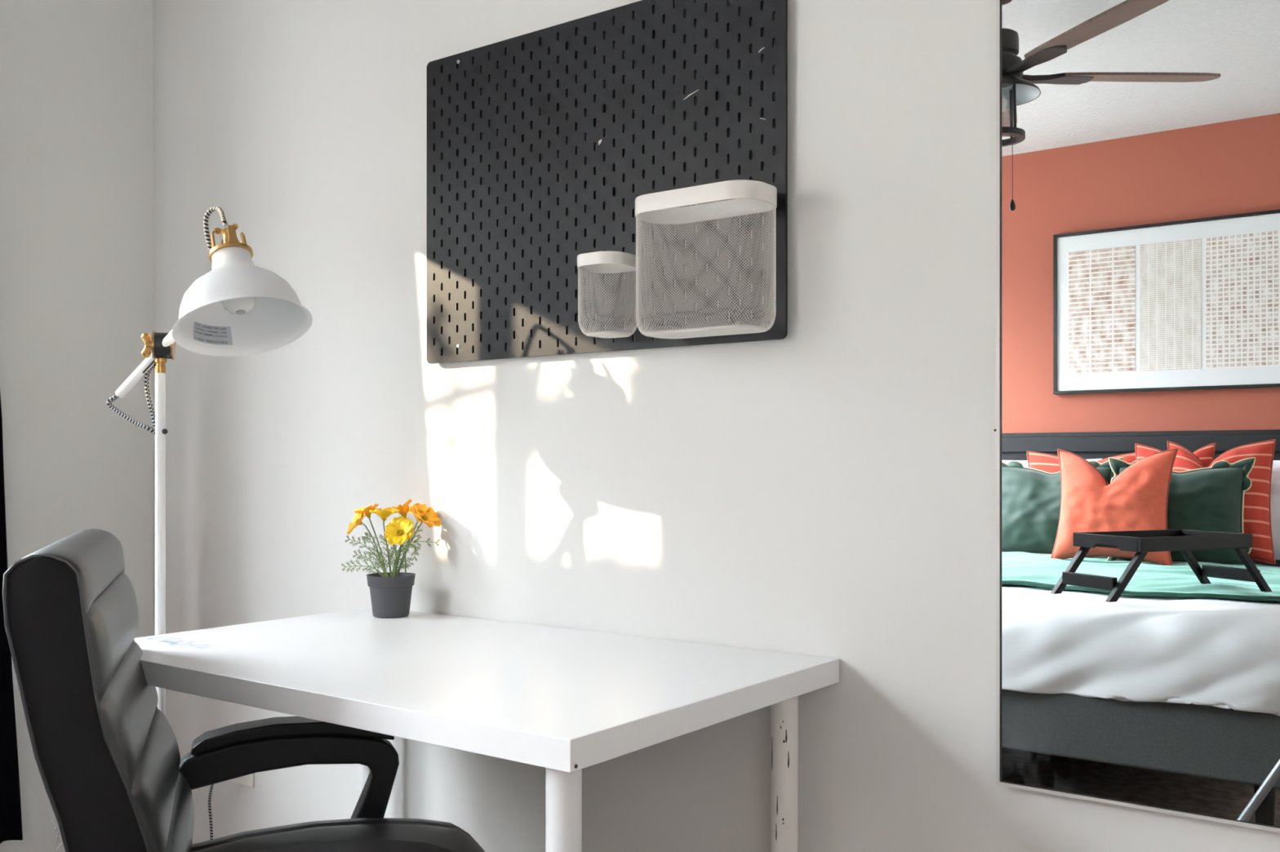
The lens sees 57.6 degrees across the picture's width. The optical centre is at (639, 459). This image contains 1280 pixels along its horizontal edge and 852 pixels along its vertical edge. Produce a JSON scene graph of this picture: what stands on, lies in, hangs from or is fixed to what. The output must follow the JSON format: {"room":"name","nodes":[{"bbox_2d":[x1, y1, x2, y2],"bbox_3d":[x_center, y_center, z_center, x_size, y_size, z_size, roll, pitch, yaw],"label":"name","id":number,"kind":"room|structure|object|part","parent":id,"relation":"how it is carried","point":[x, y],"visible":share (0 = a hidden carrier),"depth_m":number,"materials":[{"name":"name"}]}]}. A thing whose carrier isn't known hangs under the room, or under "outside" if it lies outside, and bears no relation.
{"room":"home office","nodes":[
{"label":"home office","id":0,"kind":"room"},
{"bbox_2d":[0,0,152,851],"bbox_3d":[-2.349,-0.197,1.202,0.120,2.437,3.897,0,0,36],"label":"wall","id":1,"kind":"structure","parent":0,"point":[76,76],"depth_m":2.58,"materials":[{"name":"white paint"}]},
{"bbox_2d":[152,0,1279,851],"bbox_3d":[0.458,-0.197,1.628,4.134,2.437,0.120,0,0,36],"label":"wall","id":2,"kind":"structure","parent":0,"point":[827,488],"depth_m":1.90,"materials":[{"name":"white paint"}]},
{"bbox_2d":[228,722,253,787],"bbox_3d":[-0.867,0.641,2.524,0.088,0.129,0.010,0,0,36],"label":"wall outlet","id":3,"kind":"object","parent":2,"relation":"attached to","point":[248,780],"visible":0.23,"depth_m":2.51,"materials":[{"name":"white plastic"}]},
{"bbox_2d":[426,0,787,364],"bbox_3d":[-0.087,-0.458,1.944,0.760,0.560,0.018,0,0,36],"label":"pegboard","id":4,"kind":"object","parent":2,"relation":"attached to","point":[460,89],"visible":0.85,"depth_m":1.94,"materials":[{"name":"black metal"}]},
{"bbox_2d":[577,251,639,338],"bbox_3d":[-0.051,-0.260,1.853,0.088,0.127,0.090,0,0,36],"label":"mesh basket","id":5,"kind":"object","parent":4,"relation":"hanging from","point":[598,262],"visible":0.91,"depth_m":1.83,"materials":[{"name":"white plastic"}]},
{"bbox_3d":[-0.051,-0.198,1.853,0.053,0.002,0.059,0,0,36],"label":"plate","id":6,"kind":"part","parent":5,"relation":"part of","materials":[{"name":"white plastic"}]},
{"bbox_2d":[635,179,777,338],"bbox_3d":[0.096,-0.291,1.733,0.222,0.207,0.108,0,0,36],"label":"mesh basket","id":7,"kind":"object","parent":4,"relation":"attached to","point":[747,197],"visible":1,"depth_m":1.71,"materials":[{"name":"white plastic"}]},
{"bbox_3d":[0.096,-0.189,1.734,0.187,0.002,0.077,0,0,36],"label":"plate","id":8,"kind":"part","parent":7,"relation":"part of","materials":[{"name":"white plastic"}]},
{"bbox_2d":[994,0,1279,832],"bbox_3d":[0.671,-0.336,1.381,0.503,1.524,0.022,0,0,36],"label":"wall mirror","id":9,"kind":"object","parent":2,"relation":"attached to","point":[1137,430],"visible":1,"depth_m":1.42,"materials":[{"name":"clear mirror"}]},
{"bbox_3d":[-0.734,1.072,0.011,4.134,0.100,4.137,0,0,36],"label":"floor","id":10,"kind":"structure","parent":0,"visible":0},
{"bbox_2d":[106,206,312,716],"bbox_3d":[-0.746,0.292,1.955,0.400,1.460,0.244,0,0,22],"label":"floor lamp","id":11,"kind":"object","parent":10,"relation":"on","point":[239,307],"visible":1,"depth_m":1.98,"materials":[{"name":"white metal"}]},
{"bbox_3d":[-0.874,-0.081,2.001,0.104,0.075,0.014,0,0,21],"label":"cord","id":12,"kind":"part","parent":11,"relation":"part of","materials":[{"name":"multicoloured fabric"}]},
{"bbox_3d":[-0.834,-0.170,1.985,0.157,0.127,0.016,0,0,24],"label":"arm","id":13,"kind":"part","parent":11,"relation":"part of","materials":[{"name":"white metal"}]},
{"bbox_3d":[-0.837,-0.112,1.994,0.029,0.111,0.011,0,0,23],"label":"cord","id":14,"kind":"part","parent":11,"relation":"part of","materials":[{"name":"multicoloured fabric"}]},
{"bbox_3d":[-0.809,-0.048,1.981,0.009,0.010,0.009,0,0,36],"label":"height knob","id":15,"kind":"part","parent":11,"relation":"part of","materials":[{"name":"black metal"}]},
{"bbox_2d":[195,323,226,343],"bbox_3d":[-0.732,-0.215,1.983,0.009,0.031,0.062,0,0,38],"label":"print","id":16,"kind":"object","parent":11,"relation":"attached to","point":[205,333],"depth_m":1.99,"materials":[{"name":"black"}]},
{"bbox_3d":[-0.746,-0.331,2.009,0.074,0.215,0.098,0,0,-13],"label":"cord","id":17,"kind":"part","parent":11,"relation":"part of","materials":[{"name":"multicoloured fabric"}]},
{"bbox_3d":[-0.691,-0.361,1.961,0.072,0.063,0.071,0,0,36],"label":"brass crown","id":18,"kind":"part","parent":11,"relation":"part of","materials":[{"name":"brown metal"}]},
{"bbox_3d":[-0.674,-0.295,1.942,0.068,0.106,0.054,0,0,36],"label":"light bulb","id":19,"kind":"part","parent":11,"relation":"part of","materials":[{"name":"white glass"}]},
{"bbox_3d":[-0.656,-0.267,1.925,0.208,0.178,0.222,0,0,36],"label":"lamp shade","id":20,"kind":"part","parent":11,"relation":"part of","materials":[{"name":"white metal"}]},
{"bbox_2d":[208,784,213,839],"bbox_3d":[-0.862,0.837,2.297,0.129,0.371,0.508,0,0,-17],"label":"power cord","id":21,"kind":"object","parent":10,"relation":"on","point":[211,785],"visible":0.38,"depth_m":2.52,"materials":[{"name":"black plastic"}]},
{"bbox_2d":[2,528,484,851],"bbox_3d":[-0.480,0.562,1.599,0.627,0.920,0.738,0,0,-19],"label":"office chair","id":22,"kind":"object","parent":10,"relation":"on","point":[114,776],"visible":0.99,"depth_m":1.34,"materials":[{"name":"black leather"}]},
{"bbox_3d":[-0.616,0.354,1.295,0.166,0.496,0.005,0,0,-19],"label":"panel","id":23,"kind":"part","parent":22,"relation":"part of","materials":[{"name":"black leather"}]},
{"bbox_3d":[-0.690,0.352,1.530,0.186,0.500,0.488,0,0,-19],"label":"backrest","id":24,"kind":"part","parent":22,"relation":"part of","materials":[{"name":"black leather"}]},
{"bbox_3d":[-0.597,0.566,1.917,0.391,0.223,0.044,0,0,-19],"label":"armrest","id":25,"kind":"part","parent":22,"relation":"part of","materials":[{"name":"black plastic"}]},
{"bbox_3d":[-0.429,0.611,1.622,0.515,0.112,0.524,0,0,-19],"label":"seat","id":26,"kind":"part","parent":22,"relation":"part of","materials":[{"name":"black leather"}]},
{"bbox_2d":[133,607,839,851],"bbox_3d":[-0.294,0.654,1.729,1.001,0.735,0.604,0,0,36],"label":"desk","id":27,"kind":"object","parent":10,"relation":"on","point":[563,701],"visible":0.83,"depth_m":1.54,"materials":[{"name":"white wood"}]},
{"bbox_3d":[-0.506,0.671,2.196,0.039,0.701,0.039,0,0,36],"label":"leg","id":28,"kind":"part","parent":27,"relation":"part of","materials":[{"name":"white metal"}]},
{"bbox_2d":[341,499,441,617],"bbox_3d":[-0.456,0.180,2.127,0.183,0.213,0.097,0,0,-8],"label":"potted flowers","id":29,"kind":"object","parent":27,"relation":"on","point":[390,592],"visible":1,"depth_m":2.12,"materials":[{"name":"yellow plant"}]},
{"bbox_3d":[-0.520,0.112,2.131,0.059,0.051,0.045,0,0,36],"label":"flower","id":30,"kind":"part","parent":29,"relation":"part of","materials":[{"name":"orange plant"}]},
{"bbox_3d":[-0.505,0.093,2.145,0.050,0.024,0.047,0,0,36],"label":"flower","id":31,"kind":"part","parent":29,"relation":"part of","materials":[{"name":"orange plant"}]},
{"bbox_3d":[-0.489,0.168,2.133,0.049,0.104,0.006,0,0,0],"label":"stem","id":32,"kind":"part","parent":29,"relation":"part of","materials":[{"name":"green"}]},
{"bbox_3d":[-0.481,0.162,2.139,0.043,0.116,0.005,0,0,21],"label":"stem","id":33,"kind":"part","parent":29,"relation":"part of","materials":[{"name":"green plant"}]},
{"bbox_3d":[-0.468,0.099,2.128,0.054,0.022,0.051,0,0,36],"label":"flower","id":34,"kind":"part","parent":29,"relation":"part of","materials":[{"name":"yellow plant"}]},
{"bbox_3d":[-0.463,0.163,2.131,0.016,0.108,0.003,0,0,0],"label":"stem","id":35,"kind":"part","parent":29,"relation":"part of","materials":[{"name":"green plant"}]},
{"bbox_3d":[-0.456,0.249,2.131,0.089,0.076,0.089,0,0,36],"label":"pot","id":36,"kind":"part","parent":29,"relation":"part of","materials":[{"name":"grey plastic"}]},
{"bbox_3d":[-0.439,0.177,2.123,0.009,0.086,0.027,0,0,-39],"label":"stem","id":37,"kind":"part","parent":29,"relation":"part of","materials":[{"name":"green"}]},
{"bbox_3d":[-0.436,0.128,2.101,0.049,0.051,0.042,0,0,36],"label":"flower","id":38,"kind":"part","parent":29,"relation":"part of","materials":[{"name":"yellow plant"}]},
{"bbox_3d":[-0.435,0.133,2.108,0.011,0.013,0.015,0,0,-3],"label":"flower","id":39,"kind":"part","parent":29,"relation":"part of","materials":[{"name":"yellow plant"}]},
{"bbox_3d":[-0.441,0.089,2.153,0.033,0.032,0.032,0,0,36],"label":"flower","id":40,"kind":"part","parent":29,"relation":"part of","materials":[{"name":"orange plant"}]},
{"bbox_3d":[-0.437,0.102,2.151,0.012,0.014,0.012,0,0,36],"label":"flower","id":41,"kind":"part","parent":29,"relation":"part of","materials":[{"name":"orange plant"}]},
{"bbox_3d":[-0.429,0.192,2.131,0.003,0.055,0.003,0,0,36],"label":"stem","id":42,"kind":"part","parent":29,"relation":"part of","materials":[{"name":"green"}]},
{"bbox_3d":[-0.430,0.163,2.146,0.012,0.110,0.048,0,0,36],"label":"stem","id":43,"kind":"part","parent":29,"relation":"part of","materials":[{"name":"green"}]},
{"bbox_3d":[-0.422,0.165,2.136,0.035,0.110,0.040,0,0,36],"label":"stem","id":44,"kind":"part","parent":29,"relation":"part of","materials":[{"name":"green plant"}]},
{"bbox_3d":[-0.413,0.097,2.159,0.046,0.022,0.043,0,0,36],"label":"flower","id":45,"kind":"part","parent":29,"relation":"part of","materials":[{"name":"orange plant"}]},
{"bbox_3d":[-0.396,0.108,2.139,0.013,0.014,0.012,0,0,14],"label":"flower","id":46,"kind":"part","parent":29,"relation":"part of","materials":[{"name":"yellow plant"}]},
{"bbox_3d":[-0.394,0.102,2.136,0.050,0.044,0.066,0,0,36],"label":"flower","id":47,"kind":"part","parent":29,"relation":"part of","materials":[{"name":"orange plant"}]},
{"bbox_3d":[-0.083,0.671,1.259,0.039,0.701,0.039,0,0,36],"label":"leg","id":48,"kind":"part","parent":27,"relation":"part of","materials":[{"name":"white metal"}]},
{"bbox_3d":[0.207,0.671,1.670,0.039,0.701,0.039,0,0,36],"label":"leg","id":49,"kind":"part","parent":27,"relation":"part of","materials":[{"name":"white metal"}]},
{"bbox_3d":[-1.583,-1.168,2.067,0.087,0.036,0.906,0,0,36],"label":"curtain rod","id":50,"kind":"object","parent":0,"visible":0},
{"bbox_2d":[0,394,22,844],"bbox_3d":[-1.397,-0.183,2.276,0.059,1.950,0.368,0,0,36],"label":"window curtain","id":51,"kind":"object","parent":50,"relation":"hanging from","point":[11,820],"visible":0.92,"depth_m":2.40,"materials":[{"name":"black fabric"}]}
]}

